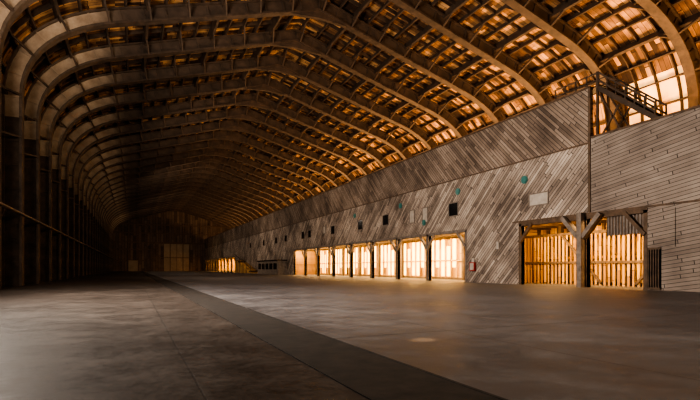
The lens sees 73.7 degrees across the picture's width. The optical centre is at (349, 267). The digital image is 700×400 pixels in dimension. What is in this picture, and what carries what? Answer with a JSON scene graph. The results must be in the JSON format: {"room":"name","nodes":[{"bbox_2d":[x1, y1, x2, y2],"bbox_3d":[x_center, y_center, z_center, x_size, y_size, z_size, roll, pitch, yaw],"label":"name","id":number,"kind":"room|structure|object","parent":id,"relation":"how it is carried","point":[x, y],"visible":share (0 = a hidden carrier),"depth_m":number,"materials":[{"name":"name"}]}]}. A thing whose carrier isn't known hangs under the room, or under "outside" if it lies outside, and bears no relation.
{"room":"aircraft hangar","nodes":[
{"label":"aircraft hangar","id":0,"kind":"room"},
{"bbox_2d":[1,103,1,284],"bbox_3d":[-56.981,-6.322,98.126,0.150,15.643,254.000,0,0,-25],"label":"wall","id":1,"kind":"structure","parent":0,"point":[1,103],"depth_m":40.06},
{"bbox_2d":[1,152,24,249],"bbox_3d":[-56.306,-4.536,97.889,0.775,10.228,253.000,0,0,-25],"label":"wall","id":2,"kind":"structure","parent":1,"relation":"attached to","point":[3,209],"depth_m":37.48,"materials":[{"name":"brown wood"}]},
{"bbox_2d":[0,202,111,257],"bbox_3d":[-56.611,-4.400,102.158,0.400,0.180,243.000,0,0,-25],"label":"pipe","id":3,"kind":"object","parent":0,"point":[3,205],"visible":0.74,"depth_m":43.61,"materials":[{"name":"grey metal"}]},
{"bbox_2d":[113,211,227,270],"bbox_3d":[-84.875,-13.950,225.371,56.600,30.900,0.300,0,0,-25],"label":"wall","id":4,"kind":"structure","parent":0,"point":[169,217],"depth_m":221.70,"materials":[{"name":"brown wood"}]},
{"bbox_2d":[113,222,225,270],"bbox_3d":[-84.685,-10.000,224.963,52.600,23.000,0.600,0,0,-25],"label":"framing","id":5,"kind":"object","parent":4,"relation":"attached to","point":[128,223],"visible":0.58,"depth_m":220.35,"materials":[{"name":"brown wood"}]},
{"bbox_2d":[128,260,138,270],"bbox_3d":[-100.809,-1.200,216.947,4.600,5.400,0.350,0,0,-25],"label":"door","id":6,"kind":"structure","parent":5,"relation":"attached to","point":[132,264],"depth_m":216.88,"materials":[{"name":"brown wood"}]},
{"bbox_2d":[150,242,202,270],"bbox_3d":[-83.546,-5.400,224.886,24.000,13.800,0.500,0,0,-25],"label":"door","id":7,"kind":"structure","parent":5,"relation":"attached to","point":[188,254],"depth_m":224.64,"materials":[{"name":"brown wood"}]},
{"bbox_2d":[110,203,240,231],"bbox_3d":[-72.401,-13.630,198.528,55.320,30.260,0.840,0,0,-25],"label":"arch","id":8,"kind":"object","parent":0,"point":[173,204],"depth_m":198.80,"materials":[{"name":"brown wood"}]},
{"bbox_2d":[296,251,314,274],"bbox_3d":[-10.477,-1.450,106.613,6.150,5.900,0.200,0,0,-25],"label":"wall","id":9,"kind":"structure","parent":0,"point":[310,254],"depth_m":106.84,"materials":[{"name":"gold wood"}]},
{"bbox_2d":[0,271,699,399],"bbox_3d":[-30.598,1.650,110.937,62.000,0.300,255.000,0,0,-25],"label":"floor","id":10,"kind":"structure","parent":0,"point":[113,335],"depth_m":10.22,"materials":[{"name":"concrete"}]},
{"bbox_2d":[112,209,230,270],"bbox_3d":[-81.820,-13.630,218.797,55.320,30.260,0.840,0,0,-25],"label":"arch","id":11,"kind":"object","parent":10,"relation":"on","point":[184,211],"depth_m":217.84,"materials":[{"name":"brown wood"}]},
{"bbox_2d":[111,207,233,270],"bbox_3d":[-78.680,-13.630,212.040,55.320,30.260,0.840,0,0,-25],"label":"arch","id":12,"kind":"object","parent":10,"relation":"on","point":[185,209],"depth_m":210.98,"materials":[{"name":"brown wood"}]},
{"bbox_2d":[110,205,236,271],"bbox_3d":[-75.541,-13.630,205.284,55.320,30.260,0.840,0,0,-25],"label":"arch","id":13,"kind":"object","parent":10,"relation":"on","point":[230,222],"depth_m":204.51,"materials":[{"name":"brown wood"}]},
{"bbox_2d":[109,201,244,271],"bbox_3d":[-69.262,-13.630,191.772,55.320,30.260,0.840,0,0,-25],"label":"arch","id":14,"kind":"object","parent":10,"relation":"on","point":[185,202],"depth_m":191.07,"materials":[{"name":"brown wood"}]},
{"bbox_2d":[108,198,247,271],"bbox_3d":[-66.123,-13.630,185.015,55.320,30.260,0.840,0,0,-25],"label":"arch","id":15,"kind":"object","parent":10,"relation":"on","point":[176,199],"depth_m":184.29,"materials":[{"name":"brown wood"}]},
{"bbox_2d":[107,196,251,271],"bbox_3d":[-62.983,-13.630,178.259,55.320,30.260,0.840,0,0,-25],"label":"arch","id":16,"kind":"object","parent":10,"relation":"on","point":[245,216],"depth_m":177.36,"materials":[{"name":"brown wood"}]},
{"bbox_2d":[105,193,256,271],"bbox_3d":[-59.844,-13.630,171.503,55.320,30.260,0.840,0,0,-25],"label":"arch","id":17,"kind":"object","parent":10,"relation":"on","point":[246,212],"depth_m":169.78,"materials":[{"name":"brown wood"}]},
{"bbox_2d":[104,189,261,272],"bbox_3d":[-56.704,-13.630,164.747,55.320,30.260,0.840,0,0,-25],"label":"arch","id":18,"kind":"object","parent":10,"relation":"on","point":[206,194],"depth_m":163.97,"materials":[{"name":"brown wood"}]},
{"bbox_2d":[103,186,266,272],"bbox_3d":[-53.565,-13.630,157.991,55.320,30.260,0.840,0,0,-25],"label":"arch","id":19,"kind":"object","parent":10,"relation":"on","point":[207,190],"depth_m":157.13,"materials":[{"name":"brown wood"}]},
{"bbox_2d":[101,182,271,272],"bbox_3d":[-50.426,-13.630,151.234,55.320,30.260,0.840,0,0,-25],"label":"arch","id":20,"kind":"object","parent":10,"relation":"on","point":[220,190],"depth_m":149.32,"materials":[{"name":"brown wood"}]},
{"bbox_2d":[100,178,277,272],"bbox_3d":[-47.286,-13.630,144.478,55.320,30.260,0.840,0,0,-25],"label":"arch","id":21,"kind":"object","parent":10,"relation":"on","point":[202,180],"depth_m":143.32,"materials":[{"name":"brown wood"}]},
{"bbox_2d":[98,173,284,273],"bbox_3d":[-44.147,-13.630,137.722,55.320,30.260,0.840,0,0,-25],"label":"arch","id":22,"kind":"object","parent":10,"relation":"on","point":[192,175],"depth_m":135.69,"materials":[{"name":"brown wood"}]},
{"bbox_2d":[96,168,291,273],"bbox_3d":[-41.007,-13.630,130.966,55.320,30.260,0.840,0,0,-25],"label":"arch","id":23,"kind":"object","parent":10,"relation":"on","point":[195,170],"depth_m":128.53,"materials":[{"name":"brown wood"}]},
{"bbox_2d":[93,162,299,273],"bbox_3d":[-37.868,-13.630,124.209,55.320,30.260,0.840,0,0,-25],"label":"arch","id":24,"kind":"object","parent":10,"relation":"on","point":[212,165],"depth_m":121.04,"materials":[{"name":"brown wood"}]},
{"bbox_2d":[90,155,308,274],"bbox_3d":[-34.728,-13.630,117.453,55.320,30.260,0.840,0,0,-25],"label":"arch","id":25,"kind":"object","parent":10,"relation":"on","point":[217,159],"depth_m":114.04,"materials":[{"name":"brown wood"}]},
{"bbox_2d":[87,148,318,274],"bbox_3d":[-31.589,-13.630,110.697,55.320,30.260,0.840,0,0,-25],"label":"arch","id":26,"kind":"object","parent":10,"relation":"on","point":[207,151],"depth_m":107.18,"materials":[{"name":"brown wood"}]},
{"bbox_2d":[84,140,329,275],"bbox_3d":[-28.450,-13.630,103.941,55.320,30.260,0.840,0,0,-25],"label":"arch","id":27,"kind":"object","parent":10,"relation":"on","point":[229,145],"depth_m":100.32,"materials":[{"name":"brown wood"}]},
{"bbox_2d":[80,130,341,275],"bbox_3d":[-25.310,-13.630,97.184,55.320,30.260,0.840,0,0,-25],"label":"arch","id":28,"kind":"object","parent":10,"relation":"on","point":[223,134],"depth_m":93.05,"materials":[{"name":"brown wood"}]},
{"bbox_2d":[75,119,355,276],"bbox_3d":[-22.171,-13.630,90.428,55.320,30.260,0.840,0,0,-25],"label":"arch","id":29,"kind":"object","parent":10,"relation":"on","point":[231,125],"depth_m":85.72,"materials":[{"name":"brown wood"}]},
{"bbox_2d":[69,107,371,277],"bbox_3d":[-19.031,-13.630,83.672,55.320,30.260,0.840,0,0,-25],"label":"arch","id":30,"kind":"object","parent":10,"relation":"on","point":[233,113],"depth_m":78.59,"materials":[{"name":"brown wood"}]},
{"bbox_2d":[61,93,390,278],"bbox_3d":[-15.892,-13.630,76.916,55.320,30.260,0.840,0,0,-25],"label":"arch","id":31,"kind":"object","parent":10,"relation":"on","point":[248,99],"depth_m":71.05,"materials":[{"name":"brown wood"}]},
{"bbox_2d":[52,76,411,279],"bbox_3d":[-12.753,-13.630,70.160,55.320,30.260,0.840,0,0,-25],"label":"arch","id":32,"kind":"object","parent":10,"relation":"on","point":[259,83],"depth_m":64.00,"materials":[{"name":"brown wood"}]},
{"bbox_2d":[40,55,437,281],"bbox_3d":[-9.613,-13.630,63.403,55.320,30.260,0.840,0,0,-25],"label":"arch","id":33,"kind":"object","parent":10,"relation":"on","point":[50,115],"depth_m":56.55,"materials":[{"name":"brown wood"}]},
{"bbox_2d":[24,29,468,283],"bbox_3d":[-6.474,-13.630,56.647,55.320,30.260,0.840,0,0,-25],"label":"arch","id":34,"kind":"object","parent":10,"relation":"on","point":[35,98],"depth_m":48.92,"materials":[{"name":"brown wood"}]},
{"bbox_2d":[235,254,257,272],"bbox_3d":[-30.874,-1.449,138.927,2.510,5.898,22.039,0,0,-25],"label":"wooden staircase","id":35,"kind":"structure","parent":10,"relation":"on","point":[241,266],"depth_m":139.62,"materials":[{"name":"brown wood"}]},
{"bbox_2d":[2,0,505,285],"bbox_3d":[-3.334,-13.630,49.891,55.320,30.260,0.840,0,0,-25],"label":"arch","id":36,"kind":"object","parent":10,"relation":"on","point":[19,66],"depth_m":41.18,"materials":[{"name":"brown wood"}]},
{"bbox_2d":[257,260,286,274],"bbox_3d":[-19.484,-0.200,114.998,2.380,3.400,19.400,0,0,-25],"label":"cabin","id":37,"kind":"object","parent":10,"relation":"on","point":[278,267],"visible":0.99,"depth_m":109.30,"materials":[{"name":"brown wood"}]},
{"bbox_2d":[0,0,552,289],"bbox_3d":[-0.195,-13.630,43.135,55.320,30.260,0.840,0,0,-25],"label":"arch","id":38,"kind":"object","parent":10,"relation":"on","point":[425,12],"depth_m":47.92,"materials":[{"name":"brown wood"}]},
{"bbox_2d":[139,271,507,399],"bbox_3d":[-44.560,1.498,103.347,1.400,0.024,253.000,0,0,-25],"label":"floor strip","id":39,"kind":"object","parent":10,"relation":"on","point":[374,376],"visible":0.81,"depth_m":7.46,"materials":[{"name":"concrete"}]},
{"bbox_2d":[219,223,642,286],"bbox_3d":[-20.152,-1.375,131.813,2.460,5.750,224.060,0,0,-25],"label":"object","id":40,"kind":"object","parent":10,"relation":"on","point":[560,239],"visible":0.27,"depth_m":45.62,"materials":[{"name":"brown wood"}]},
{"bbox_2d":[560,212,602,286],"bbox_3d":[17.950,-1.400,36.360,0.400,5.800,3.655,0,0,-25],"label":"support post","id":41,"kind":"object","parent":10,"relation":"on","point":[580,233],"visible":0.93,"depth_m":36.21,"materials":[{"name":"wood"}]},
{"bbox_2d":[0,0,699,233],"bbox_3d":[-31.293,-19.060,110.062,56.402,20.269,254.000,0,0,-25],"label":"roof","id":42,"kind":"structure","parent":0,"point":[557,11],"depth_m":53.67,"materials":[{"name":"brown wood"}]},
{"bbox_2d":[1,0,699,220],"bbox_3d":[-31.589,-21.736,110.697,56.479,15.208,249.695,0,0,-25],"label":"rafters","id":43,"kind":"object","parent":42,"relation":"attached to","point":[37,11],"depth_m":54.02,"materials":[{"name":"brown wood"}]},
{"bbox_2d":[1,0,699,219],"bbox_3d":[-31.294,-21.820,110.062,56.799,15.360,254.000,0,0,-25],"label":"ceiling","id":44,"kind":"structure","parent":0,"point":[686,8],"depth_m":52.77,"materials":[{"name":"brown wood"}]},
{"bbox_2d":[213,218,606,259],"bbox_3d":[-15.492,-4.150,117.405,6.150,0.600,254.000,0,0,-25],"label":"ceiling","id":45,"kind":"structure","parent":0,"point":[604,220],"depth_m":60.39,"materials":[{"name":"brown wood"}]},
{"bbox_2d":[204,89,699,291],"bbox_3d":[-18.439,-6.200,116.035,0.350,15.400,254.000,0,0,-25],"label":"wall","id":46,"kind":"structure","parent":0,"point":[657,161],"depth_m":43.87,"materials":[{"name":"brown wood"}]},
{"bbox_2d":[227,257,230,271],"bbox_3d":[-44.227,-1.320,171.427,0.640,5.640,7.460,0,0,-25],"label":"doorway frame","id":47,"kind":"object","parent":46,"relation":"attached to","point":[227,257],"visible":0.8,"depth_m":174.48,"materials":[{"name":"brown wood"}]},
{"bbox_2d":[231,256,234,271],"bbox_3d":[-41.109,-1.320,164.716,0.640,5.640,7.460,0,0,-25],"label":"doorway frame","id":48,"kind":"object","parent":46,"relation":"attached to","point":[231,256],"visible":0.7,"depth_m":167.84,"materials":[{"name":"brown wood"}]},
{"bbox_2d":[293,248,303,274],"bbox_3d":[-10.768,-1.320,99.421,0.640,5.640,7.460,0,0,-25],"label":"doorway frame","id":49,"kind":"object","parent":46,"relation":"attached to","point":[301,249],"visible":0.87,"depth_m":102.52,"materials":[{"name":"brown wood"}]},
{"bbox_2d":[304,246,316,274],"bbox_3d":[-7.650,-1.320,92.710,0.640,5.640,7.460,0,0,-25],"label":"doorway frame","id":50,"kind":"object","parent":46,"relation":"attached to","point":[314,248],"visible":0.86,"depth_m":94.98,"materials":[{"name":"brown wood"}]},
{"bbox_2d":[317,245,331,275],"bbox_3d":[-4.532,-1.320,85.999,0.640,5.640,7.460,0,0,-25],"label":"doorway frame","id":51,"kind":"object","parent":46,"relation":"attached to","point":[325,246],"visible":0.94,"depth_m":88.32,"materials":[{"name":"brown wood"}]},
{"bbox_2d":[331,225,334,234],"bbox_3d":[-3.038,-6.700,82.392,0.070,1.550,1.700,0,0,-25],"label":"window","id":52,"kind":"structure","parent":46,"relation":"in","point":[333,226],"depth_m":82.32,"materials":[{"name":"black glass"}]},
{"bbox_2d":[332,243,349,276],"bbox_3d":[-1.413,-1.320,79.288,0.640,5.640,7.460,0,0,-25],"label":"doorway frame","id":53,"kind":"object","parent":46,"relation":"attached to","point":[342,244],"visible":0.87,"depth_m":79.30,"materials":[{"name":"brown wood"}]},
{"bbox_2d":[349,240,370,277],"bbox_3d":[1.705,-1.320,72.577,0.640,5.640,7.460,0,0,-25],"label":"doorway frame","id":54,"kind":"object","parent":46,"relation":"attached to","point":[367,241],"visible":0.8,"depth_m":72.38,"materials":[{"name":"brown wood"}]},
{"bbox_2d":[358,219,362,229],"bbox_3d":[1.597,-6.700,72.417,0.070,1.550,1.700,0,0,-25],"label":"window","id":55,"kind":"structure","parent":46,"relation":"in","point":[360,222],"depth_m":72.36,"materials":[{"name":"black glass"}]},
{"bbox_2d":[370,237,396,277],"bbox_3d":[4.823,-1.320,65.866,0.640,5.640,7.460,0,0,-25],"label":"doorway frame","id":56,"kind":"object","parent":46,"relation":"attached to","point":[393,238],"visible":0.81,"depth_m":67.90,"materials":[{"name":"brown wood"}]},
{"bbox_2d":[382,214,388,225],"bbox_3d":[4.969,-6.700,65.162,0.070,1.550,1.700,0,0,-25],"label":"window","id":57,"kind":"structure","parent":46,"relation":"in","point":[385,218],"depth_m":65.20,"materials":[{"name":"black glass"}]},
{"bbox_2d":[396,234,426,279],"bbox_3d":[7.899,-1.320,59.246,0.640,5.640,7.260,0,0,-25],"label":"doorway frame","id":58,"kind":"object","parent":46,"relation":"attached to","point":[398,245],"visible":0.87,"depth_m":61.25,"materials":[{"name":"brown wood"}]},
{"bbox_2d":[409,209,414,223],"bbox_3d":[7.834,-6.500,58.995,0.070,1.700,1.200,0,0,-25],"label":"vent panel","id":59,"kind":"object","parent":46,"relation":"attached to","point":[411,212],"visible":1,"depth_m":58.96,"materials":[{"name":"white paint"}]},
{"bbox_2d":[422,207,427,222],"bbox_3d":[9.056,-6.400,56.365,0.070,1.900,1.200,0,0,-25],"label":"vent panel","id":60,"kind":"object","parent":46,"relation":"attached to","point":[424,209],"visible":1,"depth_m":56.27,"materials":[{"name":"white paint"}]},
{"bbox_2d":[427,229,466,281],"bbox_3d":[10.934,-1.320,52.717,0.640,5.640,7.260,0,0,-25],"label":"doorway frame","id":61,"kind":"object","parent":46,"relation":"attached to","point":[457,232],"visible":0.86,"depth_m":53.15,"materials":[{"name":"brown wood"}]},
{"bbox_2d":[204,86,699,248],"bbox_3d":[-18.453,-9.100,116.029,0.480,9.900,254.000,0,0,-25],"label":"trim","id":62,"kind":"structure","parent":46,"relation":"attached to","point":[589,88],"depth_m":37.40,"materials":[{"name":"brown wood"}]},
{"bbox_2d":[448,201,457,216],"bbox_3d":[11.374,-6.450,51.377,0.070,1.550,1.700,0,0,-25],"label":"window","id":63,"kind":"structure","parent":46,"relation":"in","point":[452,207],"depth_m":51.40,"materials":[{"name":"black glass"}]},
{"bbox_2d":[469,258,475,270],"bbox_3d":[12.663,-0.350,48.200,0.250,1.300,0.750,0,0,-25],"label":"fire extinguisher","id":64,"kind":"object","parent":46,"relation":"attached to","point":[472,265],"visible":1,"depth_m":48.08,"materials":[{"name":"red paint"}]},
{"bbox_2d":[521,176,527,183],"bbox_3d":[15.682,-7.950,42.022,0.140,0.720,0.720,0,0,-25],"label":"wall sign","id":65,"kind":"object","parent":46,"relation":"attached to","point":[524,179],"visible":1,"depth_m":41.94,"materials":[{"name":"teal metal"}]},
{"bbox_2d":[528,190,548,206],"bbox_3d":[16.389,-6.000,40.586,0.070,1.150,2.200,0,0,-25],"label":"vent panel","id":66,"kind":"object","parent":46,"relation":"attached to","point":[539,198],"visible":1,"depth_m":40.58,"materials":[{"name":"white paint"}]},
{"bbox_2d":[518,216,575,284],"bbox_3d":[17.002,-1.320,39.657,0.640,5.640,6.760,0,0,-25],"label":"doorway frame","id":67,"kind":"object","parent":46,"relation":"attached to","point":[529,224],"visible":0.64,"depth_m":42.23,"materials":[{"name":"brown wood"}]},
{"bbox_2d":[585,208,647,289],"bbox_3d":[19.477,-1.320,34.330,0.640,5.640,5.010,0,0,-25],"label":"doorway frame","id":68,"kind":"object","parent":46,"relation":"attached to","point":[633,221],"visible":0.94,"depth_m":33.59,"materials":[{"name":"brown wood"}]},
{"bbox_2d":[648,247,660,289],"bbox_3d":[20.565,0.035,31.527,0.130,2.830,0.850,0,0,-25],"label":"door","id":69,"kind":"structure","parent":46,"relation":"in","point":[654,254],"depth_m":31.53,"materials":[{"name":"brown wood"}]},
{"bbox_2d":[647,207,675,247],"bbox_3d":[20.776,-2.675,31.156,0.060,2.550,1.800,0,0,-25],"label":"panel","id":70,"kind":"object","parent":46,"relation":"attached to","point":[661,223],"visible":1,"depth_m":31.11,"materials":[{"name":"brown wood"}]},
{"bbox_2d":[325,223,641,282],"bbox_3d":[-12.567,-1.450,118.764,0.300,5.900,254.000,0,0,-25],"label":"wall","id":71,"kind":"structure","parent":0,"point":[553,230],"depth_m":44.99,"materials":[{"name":"gold wood"}]},
{"bbox_2d":[325,239,455,275],"bbox_3d":[-23.738,-1.350,142.353,0.040,4.900,203.980,0,0,-25],"label":"window","id":72,"kind":"structure","parent":71,"relation":"in","point":[454,240],"depth_m":70.57,"materials":[{"name":"white glass"}]},
{"bbox_2d":[525,229,536,282],"bbox_3d":[16.914,-1.450,47.666,6.150,5.900,0.200,0,0,-25],"label":"wall","id":73,"kind":"structure","parent":0,"point":[532,231],"depth_m":48.39,"materials":[{"name":"brown wood"}]},
{"bbox_2d":[501,0,625,129],"bbox_3d":[2.944,-13.630,36.378,55.320,30.260,0.840,0,0,-25],"label":"arch","id":74,"kind":"object","parent":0,"point":[534,11],"depth_m":44.57,"materials":[{"name":"brown wood"}]},
{"bbox_2d":[634,0,699,107],"bbox_3d":[6.084,-13.630,29.622,55.320,30.260,0.840,0,0,-25],"label":"arch","id":75,"kind":"object","parent":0,"point":[667,17],"depth_m":39.84,"materials":[{"name":"brown wood"}]},
{"bbox_3d":[-12.907,-9.650,118.606,11.850,0.300,254.000,0,0,-25],"label":"floor","id":76,"kind":"structure","parent":0,"visible":0},
{"bbox_2d":[555,71,666,134],"bbox_3d":[19.872,-12.500,36.078,1.410,5.400,8.711,0,0,-25],"label":"stair","id":77,"kind":"structure","parent":76,"relation":"on","point":[612,93],"depth_m":35.11,"materials":[{"name":"brown wood"}]},
{"bbox_3d":[-5.607,-6.322,121.998,0.150,15.643,254.000,0,0,-25],"label":"wall","id":78,"kind":"structure","parent":0,"visible":0},
{"bbox_2d":[623,65,687,124],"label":"window","id":79,"kind":"structure","parent":78,"relation":"in","point":[669,89],"depth_m":44.23,"materials":[{"name":"glowing glass"},{"name":"dark timber"}]}
]}

